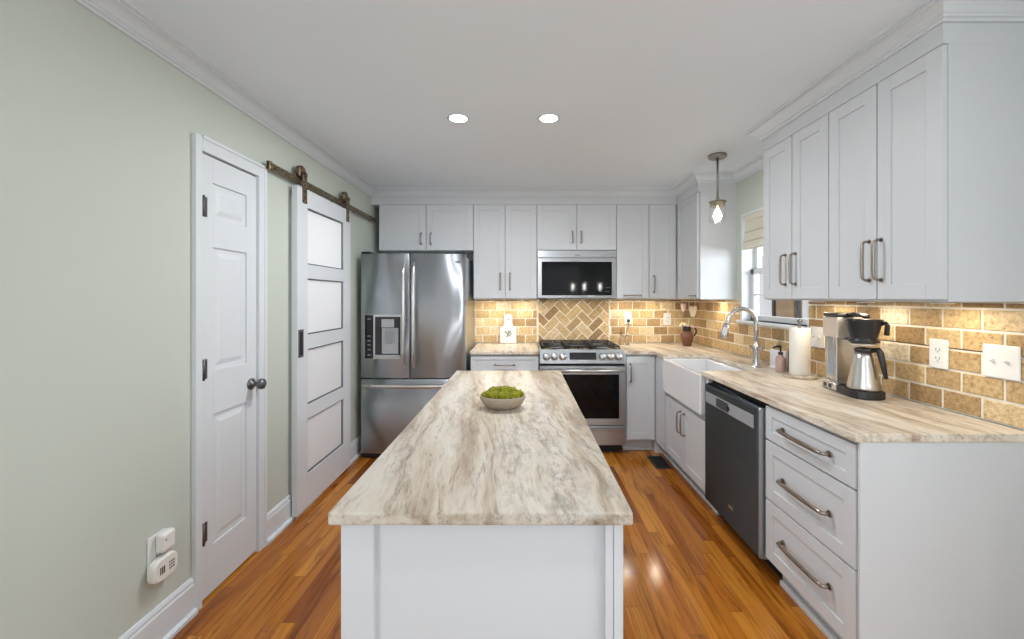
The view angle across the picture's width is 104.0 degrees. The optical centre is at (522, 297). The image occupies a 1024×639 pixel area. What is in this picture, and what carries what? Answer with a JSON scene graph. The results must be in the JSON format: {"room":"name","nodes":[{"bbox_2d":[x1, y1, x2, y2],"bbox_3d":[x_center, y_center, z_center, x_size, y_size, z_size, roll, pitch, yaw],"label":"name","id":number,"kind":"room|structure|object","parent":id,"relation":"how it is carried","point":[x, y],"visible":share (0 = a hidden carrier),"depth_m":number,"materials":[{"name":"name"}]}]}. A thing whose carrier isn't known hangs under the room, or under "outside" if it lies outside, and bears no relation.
{"room":"kitchen","nodes":[
{"label":"kitchen","id":0,"kind":"room"},
{"bbox_2d":[0,0,382,638],"bbox_3d":[-1.520,0.175,0.422,0.120,2.430,7.745,0,0,0],"label":"wall","id":1,"kind":"structure","parent":0,"point":[97,128],"depth_m":1.39,"materials":[{"name":"green paint"}]},
{"bbox_2d":[147,528,165,568],"bbox_3d":[-1.456,1.005,1.592,0.009,0.135,0.080,0,0,0],"label":"wall outlet","id":2,"kind":"object","parent":1,"relation":"attached to","point":[152,554],"visible":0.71,"depth_m":1.57,"materials":[{"name":"white plastic"}]},
{"bbox_2d":[154,543,161,558],"bbox_3d":[-1.453,1.005,1.592,0.002,0.068,0.034,0,0,0],"label":"receptacle","id":3,"kind":"object","parent":2,"relation":"attached to","point":[156,554],"depth_m":1.58,"materials":[{"name":"white plastic"}]},
{"bbox_2d":[147,550,177,583],"bbox_3d":[-1.433,1.072,1.592,0.035,0.094,0.112,0,0,0],"label":"detector","id":4,"kind":"object","parent":2,"relation":"attached to","point":[160,568],"visible":1,"depth_m":1.57,"materials":[{"name":"beige plastic"}]},
{"bbox_2d":[156,528,174,552],"bbox_3d":[-1.432,0.973,1.604,0.037,0.075,0.062,0,0,0],"label":"plug adapter","id":5,"kind":"object","parent":2,"relation":"attached to","point":[165,540],"visible":1,"depth_m":1.59,"materials":[{"name":"white plastic"}]},
{"bbox_2d":[118,577,197,638],"bbox_3d":[-1.445,1.310,-0.844,0.030,0.160,5.212,0,0,0],"label":"baseboard","id":6,"kind":"structure","parent":1,"relation":"attached to","point":[178,609],"depth_m":1.64,"materials":[{"name":"white paint"}]},
{"bbox_2d":[74,0,375,196],"bbox_3d":[-1.420,-1.002,0.198,0.080,0.075,7.295,0,0,0],"label":"trim","id":7,"kind":"structure","parent":1,"relation":"attached to","point":[123,15],"depth_m":1.79,"materials":[{"name":"white paint"}]},
{"bbox_2d":[192,133,266,609],"bbox_3d":[-1.450,0.329,2.004,0.029,2.122,0.484,0,0,0],"label":"trim","id":8,"kind":"structure","parent":1,"relation":"attached to","point":[200,143],"depth_m":1.92,"materials":[{"name":"white paint"}]},
{"bbox_2d":[202,153,266,600],"bbox_3d":[-1.439,0.361,1.992,0.122,2.034,0.385,0,0,0],"label":"door","id":9,"kind":"structure","parent":1,"relation":"in","point":[229,384],"depth_m":1.97,"materials":[{"name":"white paint"}]},
{"bbox_2d":[267,493,294,544],"bbox_3d":[-1.445,1.310,2.380,0.030,0.160,0.267,0,0,0],"label":"baseboard","id":10,"kind":"structure","parent":1,"relation":"attached to","point":[279,517],"depth_m":2.37,"materials":[{"name":"white paint"}]},
{"bbox_2d":[291,191,291,493],"bbox_3d":[-1.528,0.330,2.853,0.144,2.120,0.795,0,0,0],"label":"trim","id":11,"kind":"structure","parent":1,"relation":"attached to","point":[291,191],"depth_m":2.52,"materials":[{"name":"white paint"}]},
{"bbox_2d":[267,161,375,516],"bbox_3d":[-1.421,0.260,3.047,0.077,2.205,1.625,0,0,0],"label":"barn door","id":12,"kind":"structure","parent":1,"relation":"in","point":[320,226],"depth_m":2.77,"materials":[{"name":"white paint"}]},
{"bbox_2d":[350,434,362,464],"bbox_3d":[-1.445,1.310,3.717,0.030,0.160,0.905,0,0,0],"label":"baseboard","id":13,"kind":"structure","parent":1,"relation":"attached to","point":[355,445],"depth_m":3.45,"materials":[{"name":"white paint"}]},
{"bbox_2d":[172,447,827,638],"bbox_3d":[0.375,1.415,0.362,7.550,0.050,7.925,0,0,0],"label":"floor","id":14,"kind":"structure","parent":0,"point":[688,573],"depth_m":1.97,"materials":[{"name":"brown wood"}]},
{"bbox_2d":[361,252,474,456],"bbox_3d":[-0.948,0.497,3.741,0.905,1.785,0.808,0,0,0],"label":"refrigerator","id":15,"kind":"object","parent":14,"relation":"on","point":[418,310],"visible":0.94,"depth_m":3.42,"materials":[{"name":"silver metal"}]},
{"bbox_2d":[341,525,622,638],"bbox_3d":[-0.093,0.949,1.745,0.647,0.882,1.660,0,0,0],"label":"kitchen island","id":16,"kind":"object","parent":14,"relation":"on","point":[398,581],"visible":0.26,"depth_m":0.93,"materials":[{"name":"white paint"}]},
{"bbox_2d":[328,371,632,524],"bbox_3d":[-0.094,0.491,1.747,0.678,0.030,1.724,0,0,0],"label":"island countertop","id":17,"kind":"structure","parent":16,"relation":"on","point":[460,460],"depth_m":1.12,"materials":[{"name":"beige stone"}]},
{"bbox_2d":[480,393,525,409],"bbox_3d":[-0.088,0.448,1.735,0.199,0.055,0.162,0,0,0],"label":"bowl","id":18,"kind":"object","parent":17,"relation":"on","point":[495,404],"visible":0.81,"depth_m":1.67,"materials":[{"name":"beige ceramic"}]},
{"bbox_2d":[481,391,489,397],"bbox_3d":[-0.154,0.425,1.727,0.054,0.047,0.054,0,0,0],"label":"moss ball","id":19,"kind":"object","parent":18,"relation":"in","point":[484,394],"visible":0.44,"depth_m":1.71,"materials":[{"name":"green plant"}]},
{"bbox_2d":[487,391,498,398],"bbox_3d":[-0.123,0.420,1.699,0.060,0.052,0.057,0,0,0],"label":"moss ball","id":20,"kind":"object","parent":18,"relation":"in","point":[493,394],"visible":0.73,"depth_m":1.68,"materials":[{"name":"green plant"}]},
{"bbox_2d":[488,386,499,391],"bbox_3d":[-0.124,0.412,1.745,0.059,0.052,0.058,0,0,0],"label":"moss ball","id":21,"kind":"object","parent":18,"relation":"in","point":[493,388],"visible":0.42,"depth_m":1.73,"materials":[{"name":"green plant"}]},
{"bbox_2d":[498,390,510,398],"bbox_3d":[-0.079,0.419,1.695,0.061,0.054,0.060,0,0,0],"label":"moss ball","id":22,"kind":"object","parent":18,"relation":"in","point":[502,394],"visible":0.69,"depth_m":1.68,"materials":[{"name":"green plant"}]},
{"bbox_2d":[499,385,511,391],"bbox_3d":[-0.075,0.408,1.739,0.062,0.053,0.060,0,0,0],"label":"moss ball","id":23,"kind":"object","parent":18,"relation":"in","point":[508,388],"visible":0.47,"depth_m":1.72,"materials":[{"name":"green plant"}]},
{"bbox_2d":[509,391,519,398],"bbox_3d":[-0.040,0.422,1.707,0.055,0.048,0.054,0,0,0],"label":"moss ball","id":24,"kind":"object","parent":18,"relation":"in","point":[515,394],"visible":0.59,"depth_m":1.69,"materials":[{"name":"green plant"}]},
{"bbox_2d":[514,389,523,396],"bbox_3d":[-0.022,0.422,1.739,0.055,0.048,0.054,0,0,0],"label":"moss ball","id":25,"kind":"object","parent":18,"relation":"in","point":[520,391],"visible":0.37,"depth_m":1.73,"materials":[{"name":"green plant"}]},
{"bbox_2d":[471,355,538,370],"bbox_3d":[-0.164,0.949,3.844,0.606,0.883,0.646,0,0,0],"label":"base cabinet","id":26,"kind":"object","parent":14,"relation":"on","point":[478,362],"visible":0.27,"depth_m":3.57,"materials":[{"name":"white paint"}]},
{"bbox_2d":[470,343,538,354],"bbox_3d":[-0.165,0.491,3.852,0.614,0.030,0.623,0,0,0],"label":"countertop","id":27,"kind":"structure","parent":26,"relation":"on","point":[480,348],"depth_m":3.66,"materials":[{"name":"beige stone"}]},
{"bbox_2d":[500,314,515,342],"bbox_3d":[-0.152,0.322,4.133,0.168,0.303,0.040,0,0,0],"label":"cutting board","id":28,"kind":"object","parent":27,"relation":"on","point":[508,331],"visible":1,"depth_m":4.12,"materials":[{"name":"white paint"}]},
{"bbox_2d":[537,340,624,451],"bbox_3d":[0.524,0.913,3.808,0.756,0.954,0.704,0,0,0],"label":"range","id":29,"kind":"object","parent":14,"relation":"on","point":[593,371],"visible":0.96,"depth_m":3.52,"materials":[{"name":"silver metal"}]},
{"bbox_2d":[620,355,654,447],"bbox_3d":[1.042,0.949,3.844,0.269,0.883,0.646,0,0,0],"label":"base cabinet","id":30,"kind":"object","parent":14,"relation":"on","point":[639,369],"visible":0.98,"depth_m":3.57,"materials":[{"name":"white paint"}]},
{"bbox_2d":[647,456,673,468],"bbox_3d":[1.150,1.387,3.370,0.140,0.005,0.260,0,0,0],"label":"floor vent","id":31,"kind":"object","parent":14,"relation":"in","point":[659,462],"visible":1,"depth_m":3.37,"materials":[{"name":"metal"}]},
{"bbox_2d":[649,457,670,467],"bbox_3d":[1.150,1.387,3.370,0.112,0.004,0.232,0,0,0],"label":"vent grille","id":32,"kind":"object","parent":31,"relation":"attached to","point":[658,462],"depth_m":3.36,"materials":[{"name":"metal"}]},
{"bbox_2d":[652,355,674,461],"bbox_3d":[1.486,0.949,3.748,0.609,0.883,0.833,0,0,0],"label":"base cabinet","id":33,"kind":"object","parent":14,"relation":"on","point":[658,444],"visible":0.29,"depth_m":3.46,"materials":[{"name":"white wood"}]},
{"bbox_2d":[665,358,736,493],"bbox_3d":[1.467,0.949,2.940,0.651,0.883,0.778,0,0,0],"label":"base cabinet","id":34,"kind":"object","parent":14,"relation":"on","point":[684,427],"visible":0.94,"depth_m":2.90,"materials":[{"name":"white paint"}]},
{"bbox_2d":[622,447,837,638],"bbox_3d":[1.085,1.377,2.535,0.357,0.026,2.250,0,0,0],"label":"baseboard","id":35,"kind":"structure","parent":14,"relation":"on","point":[817,621],"depth_m":1.87,"materials":[{"name":"white paint"}]},
{"bbox_2d":[705,381,782,579],"bbox_3d":[1.462,0.959,2.249,0.628,0.862,0.588,0,0,0],"label":"dishwasher","id":36,"kind":"object","parent":14,"relation":"on","point":[735,421],"visible":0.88,"depth_m":2.15,"materials":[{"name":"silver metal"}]},
{"bbox_2d":[766,405,1023,638],"bbox_3d":[1.466,0.949,1.676,0.653,0.883,0.547,0,0,0],"label":"base cabinet","id":37,"kind":"object","parent":14,"relation":"on","point":[880,540],"visible":1,"depth_m":1.40,"materials":[{"name":"white paint"}]},
{"bbox_2d":[615,343,1023,441],"bbox_3d":[1.347,0.491,2.779,0.882,0.030,2.768,0,0,0],"label":"countertop","id":38,"kind":"structure","parent":37,"relation":"on","point":[892,419],"depth_m":1.70,"materials":[{"name":"beige stone"}]},
{"bbox_2d":[618,330,623,344],"bbox_3d":[0.985,0.398,4.020,0.058,0.155,0.058,0,0,0],"label":"oil bottle","id":39,"kind":"object","parent":38,"relation":"on","point":[620,339],"visible":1,"depth_m":4.00,"materials":[{"name":"clear glass"}]},
{"bbox_2d":[625,333,629,344],"bbox_3d":[1.045,0.414,4.000,0.044,0.122,0.044,0,0,0],"label":"salt shaker","id":40,"kind":"object","parent":38,"relation":"on","point":[627,342],"visible":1,"depth_m":3.99,"materials":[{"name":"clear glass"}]},
{"bbox_2d":[680,326,696,345],"bbox_3d":[1.612,0.379,3.926,0.124,0.193,0.133,0,0,-31],"label":"jug","id":41,"kind":"object","parent":38,"relation":"on","point":[686,336],"visible":0.94,"depth_m":3.89,"materials":[{"name":"brown ceramic"}]},
{"bbox_2d":[680,303,685,322],"bbox_3d":[1.589,0.186,3.960,0.054,0.258,0.054,0,0,0],"label":"flower","id":42,"kind":"object","parent":41,"relation":"in","point":[683,306],"visible":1,"depth_m":3.94,"materials":[{"name":"pink plant"}]},
{"bbox_2d":[679,322,688,326],"bbox_3d":[1.576,0.280,3.918,0.096,0.072,0.078,0,0,0],"label":"flower","id":43,"kind":"object","parent":41,"relation":"on","point":[684,323],"visible":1,"depth_m":3.90,"materials":[{"name":"beige plant"}]},
{"bbox_2d":[689,306,696,324],"bbox_3d":[1.676,0.198,3.955,0.075,0.236,0.093,0,0,39],"label":"flower","id":44,"kind":"object","parent":41,"relation":"on","point":[692,309],"visible":1,"depth_m":3.94,"materials":[{"name":"beige plant"}]},
{"bbox_2d":[663,359,744,414],"bbox_3d":[1.349,0.637,2.960,0.388,0.266,0.704,0,0,0],"label":"farmhouse sink","id":45,"kind":"object","parent":38,"relation":"in","point":[683,380],"visible":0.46,"depth_m":2.95,"materials":[{"name":"ceramic"}]},
{"bbox_2d":[719,307,763,367],"bbox_3d":[1.477,0.268,2.713,0.281,0.414,0.144,0,0,0],"label":"faucet","id":46,"kind":"object","parent":38,"relation":"on","point":[724,333],"visible":1,"depth_m":2.71,"materials":[{"name":"metal"}]},
{"bbox_2d":[768,349,787,370],"bbox_3d":[1.705,0.413,2.667,0.044,0.125,0.140,0,0,-7],"label":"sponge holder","id":47,"kind":"object","parent":38,"relation":"on","point":[773,352],"visible":0.6,"depth_m":2.69,"materials":[{"name":"white ceramic"}]},
{"bbox_2d":[773,345,785,372],"bbox_3d":[1.641,0.391,2.555,0.067,0.170,0.056,0,0,-10],"label":"soap dispenser","id":48,"kind":"object","parent":38,"relation":"on","point":[780,360],"visible":0.97,"depth_m":2.54,"materials":[{"name":"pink ceramic"}]},
{"bbox_2d":[782,319,817,379],"bbox_3d":[1.650,0.301,2.385,0.176,0.348,0.176,0,0,0],"label":"paper towel holder","id":49,"kind":"object","parent":38,"relation":"on","point":[799,337],"visible":1,"depth_m":2.34,"materials":[{"name":"white paper"}]},
{"bbox_2d":[821,312,889,400],"bbox_3d":[1.642,0.274,1.994,0.150,0.403,0.313,0,0,10],"label":"coffee maker","id":50,"kind":"object","parent":38,"relation":"on","point":[851,369],"visible":1,"depth_m":1.91,"materials":[{"name":"black plastic"}]},
{"bbox_2d":[842,318,889,346],"bbox_3d":[1.631,0.169,1.938,0.142,0.134,0.210,0,0,0],"label":"basket","id":51,"kind":"object","parent":50,"relation":"on","point":[856,332],"depth_m":1.88,"materials":[{"name":"black plastic"}]},
{"bbox_2d":[129,0,920,186],"bbox_3d":[1.255,-1.070,0.362,5.690,0.060,7.925,0,0,0],"label":"ceiling","id":52,"kind":"structure","parent":0,"point":[642,93],"depth_m":1.85,"materials":[{"name":"paint"}]},
{"bbox_2d":[447,113,468,123],"bbox_3d":[-0.375,-1.037,2.320,0.128,0.006,0.128,0,0,0],"label":"recessed light","id":53,"kind":"object","parent":52,"relation":"in","point":[457,118],"visible":1,"depth_m":2.31,"materials":[{"name":"white paint"}]},
{"bbox_2d":[538,113,559,123],"bbox_3d":[0.150,-1.037,2.320,0.128,0.006,0.128,0,0,0],"label":"recessed light","id":54,"kind":"object","parent":52,"relation":"in","point":[548,118],"visible":1,"depth_m":2.31,"materials":[{"name":"white paint"}]},
{"bbox_2d":[708,152,726,220],"bbox_3d":[1.420,-0.795,2.920,0.124,0.488,0.124,0,0,0],"label":"pendant lamp","id":55,"kind":"object","parent":52,"relation":"hanging from","point":[717,203],"visible":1,"depth_m":2.90,"materials":[{"name":"silver metal"}]},
{"bbox_2d":[383,252,694,345],"bbox_3d":[0.230,0.175,4.229,3.380,2.430,0.132,0,0,0],"label":"wall","id":56,"kind":"structure","parent":0,"point":[534,320],"depth_m":4.17,"materials":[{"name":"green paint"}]},
{"bbox_2d":[379,205,473,253],"bbox_3d":[-0.931,-0.672,3.990,0.906,0.441,0.368,0,0,0],"label":"upper cabinet","id":57,"kind":"object","parent":56,"relation":"attached to","point":[403,229],"visible":1,"depth_m":3.85,"materials":[{"name":"white paint"}]},
{"bbox_2d":[474,205,536,298],"bbox_3d":[-0.172,-0.439,3.990,0.607,0.908,0.368,0,0,0],"label":"upper cabinet","id":58,"kind":"object","parent":56,"relation":"attached to","point":[505,236],"visible":1,"depth_m":3.85,"materials":[{"name":"white paint"}]},
{"bbox_2d":[371,197,675,208],"bbox_3d":[0.018,-0.930,4.010,2.954,0.075,0.329,0,0,0],"label":"trim","id":59,"kind":"structure","parent":56,"relation":"attached to","point":[375,201],"depth_m":3.85,"materials":[{"name":"white paint"}]},
{"bbox_2d":[537,205,615,250],"bbox_3d":[0.516,-0.674,3.990,0.762,0.437,0.368,0,0,0],"label":"upper cabinet","id":60,"kind":"object","parent":56,"relation":"attached to","point":[559,227],"visible":1,"depth_m":3.85,"materials":[{"name":"white paint"}]},
{"bbox_2d":[537,250,615,297],"bbox_3d":[0.517,-0.224,4.004,0.757,0.457,0.326,0,0,0],"label":"microwave","id":61,"kind":"object","parent":60,"relation":"attached to","point":[560,273],"visible":0.99,"depth_m":3.85,"materials":[{"name":"silver metal"}]},
{"bbox_2d":[624,312,631,323],"bbox_3d":[1.093,0.212,4.160,0.078,0.125,0.009,0,0,0],"label":"wall outlet","id":62,"kind":"object","parent":56,"relation":"attached to","point":[627,315],"visible":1,"depth_m":4.16,"materials":[{"name":"white plastic"}]},
{"bbox_2d":[609,205,648,298],"bbox_3d":[1.055,-0.439,3.990,0.310,0.908,0.367,0,0,0],"label":"upper cabinet","id":63,"kind":"object","parent":56,"relation":"attached to","point":[632,221],"visible":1,"depth_m":3.85,"materials":[{"name":"white paint"}]},
{"bbox_2d":[648,205,678,298],"bbox_3d":[1.506,-0.439,3.990,0.585,0.908,0.368,0,0,0],"label":"upper cabinet","id":64,"kind":"object","parent":56,"relation":"attached to","point":[663,219],"visible":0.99,"depth_m":3.85,"materials":[{"name":"white paint"}]},
{"bbox_2d":[663,313,670,324],"bbox_3d":[1.500,0.225,4.160,0.078,0.125,0.009,0,0,0],"label":"wall outlet","id":65,"kind":"object","parent":56,"relation":"attached to","point":[666,316],"visible":1,"depth_m":4.16,"materials":[{"name":"white plastic"}]},
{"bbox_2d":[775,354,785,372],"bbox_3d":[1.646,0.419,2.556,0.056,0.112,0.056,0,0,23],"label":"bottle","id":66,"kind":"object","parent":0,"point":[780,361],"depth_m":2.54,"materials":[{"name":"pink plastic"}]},
{"bbox_2d":[695,169,1023,430],"bbox_3d":[1.865,0.175,2.587,0.150,2.430,3.175,0,0,0],"label":"wall","id":67,"kind":"structure","parent":0,"point":[963,389],"depth_m":1.80,"materials":[{"name":"green paint"}]},
{"bbox_2d":[372,171,735,196],"bbox_3d":[0.170,-1.002,3.567,3.260,0.075,0.555,0,0,0],"label":"trim","id":68,"kind":"structure","parent":67,"relation":"attached to","point":[695,177],"depth_m":3.79,"materials":[{"name":"white paint"}]},
{"bbox_2d":[678,192,736,298],"bbox_3d":[1.618,-0.439,3.607,0.362,0.908,0.473,0,0,0],"label":"upper cabinet","id":69,"kind":"object","parent":67,"relation":"attached to","point":[707,246],"visible":1,"depth_m":3.37,"materials":[{"name":"white paint"}]},
{"bbox_2d":[676,183,736,204],"bbox_3d":[1.637,-0.930,3.607,0.324,0.075,0.474,0,0,0],"label":"trim","id":70,"kind":"structure","parent":69,"relation":"attached to","point":[699,187],"depth_m":3.37,"materials":[{"name":"white paint"}]},
{"bbox_2d":[732,153,762,182],"bbox_3d":[1.760,-1.002,2.914,0.080,0.075,0.912,0,0,0],"label":"trim","id":71,"kind":"structure","parent":67,"relation":"attached to","point":[754,165],"depth_m":3.11,"materials":[{"name":"white paint"}]},
{"bbox_2d":[736,207,809,328],"bbox_3d":[1.855,-0.236,2.908,0.170,0.887,0.845,0,0,0],"label":"window","id":72,"kind":"structure","parent":67,"relation":"in","point":[751,268],"depth_m":3.26,"materials":[{"name":"white paint"}]},
{"bbox_2d":[742,210,762,249],"bbox_3d":[1.808,-0.549,2.908,0.044,0.318,0.730,0,0,0],"label":"roman shade","id":73,"kind":"object","parent":72,"relation":"attached to","point":[753,229],"visible":0.26,"depth_m":3.13,"materials":[{"name":"beige fabric"}]},
{"bbox_2d":[763,113,832,300],"bbox_3d":[1.618,-0.439,2.195,0.363,0.908,0.524,0,0,0],"label":"upper cabinet","id":74,"kind":"object","parent":67,"relation":"attached to","point":[795,169],"visible":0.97,"depth_m":2.15,"materials":[{"name":"white paint"}]},
{"bbox_2d":[810,326,824,348],"bbox_3d":[1.780,0.240,2.425,0.018,0.125,0.118,0,0,0],"label":"light switch","id":75,"kind":"object","parent":67,"relation":"attached to","point":[817,337],"visible":0.9,"depth_m":2.42,"materials":[{"name":"white plastic"}]},
{"bbox_2d":[743,0,1023,140],"bbox_3d":[1.597,-1.002,1.931,0.405,0.075,1.213,0,0,0],"label":"trim","id":76,"kind":"structure","parent":67,"relation":"attached to","point":[926,15],"depth_m":1.56,"materials":[{"name":"white paint"}]},
{"bbox_2d":[829,43,1023,301],"bbox_3d":[1.618,-0.439,1.668,0.363,0.908,0.524,0,0,0],"label":"upper cabinet","id":77,"kind":"object","parent":67,"relation":"attached to","point":[926,163],"visible":1,"depth_m":1.44,"materials":[{"name":"white paint"}]},
{"bbox_2d":[857,301,874,302],"bbox_3d":[1.655,0.021,1.930,0.068,0.011,0.068,0,0,0],"label":"puck light","id":78,"kind":"object","parent":77,"relation":"attached to","point":[857,301],"visible":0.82,"depth_m":1.91,"materials":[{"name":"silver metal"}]},
{"bbox_2d":[763,23,1023,151],"bbox_3d":[1.637,-0.930,1.931,0.324,0.075,1.053,0,0,0],"label":"trim","id":79,"kind":"structure","parent":77,"relation":"attached to","point":[945,33],"depth_m":1.53,"materials":[{"name":"white paint"}]},
{"bbox_2d":[930,302,954,303],"bbox_3d":[1.655,0.021,1.580,0.068,0.011,0.068,0,0,0],"label":"puck light","id":80,"kind":"object","parent":77,"relation":"attached to","point":[930,302],"visible":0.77,"depth_m":1.56,"materials":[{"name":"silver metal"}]},
{"bbox_2d":[929,338,948,369],"bbox_3d":[1.784,0.242,1.718,0.009,0.125,0.078,0,0,0],"label":"wall outlet","id":81,"kind":"object","parent":67,"relation":"attached to","point":[938,348],"visible":1,"depth_m":1.71,"materials":[{"name":"white plastic"}]},
{"bbox_2d":[934,346,941,361],"bbox_3d":[1.782,0.242,1.718,0.002,0.068,0.034,0,0,0],"label":"receptacle","id":82,"kind":"object","parent":81,"relation":"attached to","point":[937,349],"depth_m":1.72,"materials":[{"name":"white plastic"}]},
{"bbox_2d":[983,343,1020,381],"bbox_3d":[1.780,0.240,1.494,0.018,0.125,0.118,0,0,0],"label":"light switch","id":83,"kind":"object","parent":67,"relation":"attached to","point":[999,361],"visible":1,"depth_m":1.49,"materials":[{"name":"white plastic"}]},
{"label":"outside","id":84,"kind":"structure","parent":0,"visible":0},
{"bbox_3d":[5.500,1.940,7.750,7.000,0.100,12.500,0,0,0],"label":"ground","id":85,"kind":"structure","parent":84,"visible":0},
{"bbox_2d":[772,300,775,315],"bbox_3d":[4.620,0.140,7.360,0.120,3.500,0.120,0,0,0],"label":"porch post","id":86,"kind":"object","parent":85,"relation":"on","point":[773,301],"visible":0.02,"depth_m":7.33,"materials":[{"name":"grey"}]},
{"bbox_2d":[759,256,806,318],"bbox_3d":[7.085,0.340,9.500,0.230,3.100,9.000,0,0,0],"label":"wall","id":87,"kind":"structure","parent":85,"relation":"on","point":[765,306],"depth_m":11.55,"materials":[{"name":"white paint"}]},
{"bbox_2d":[776,300,801,317],"bbox_3d":[4.675,0.690,7.040,0.150,2.400,0.480,0,0,0],"label":"screen","id":88,"kind":"object","parent":85,"relation":"on","point":[784,308],"visible":0.02,"depth_m":6.98,"materials":[{"name":"beige fabric"}]},
{"bbox_2d":[795,300,800,317],"bbox_3d":[4.620,0.140,6.720,0.120,3.500,0.120,0,0,0],"label":"porch post","id":89,"kind":"object","parent":85,"relation":"on","point":[797,302],"visible":0.06,"depth_m":6.69,"materials":[{"name":"grey"}]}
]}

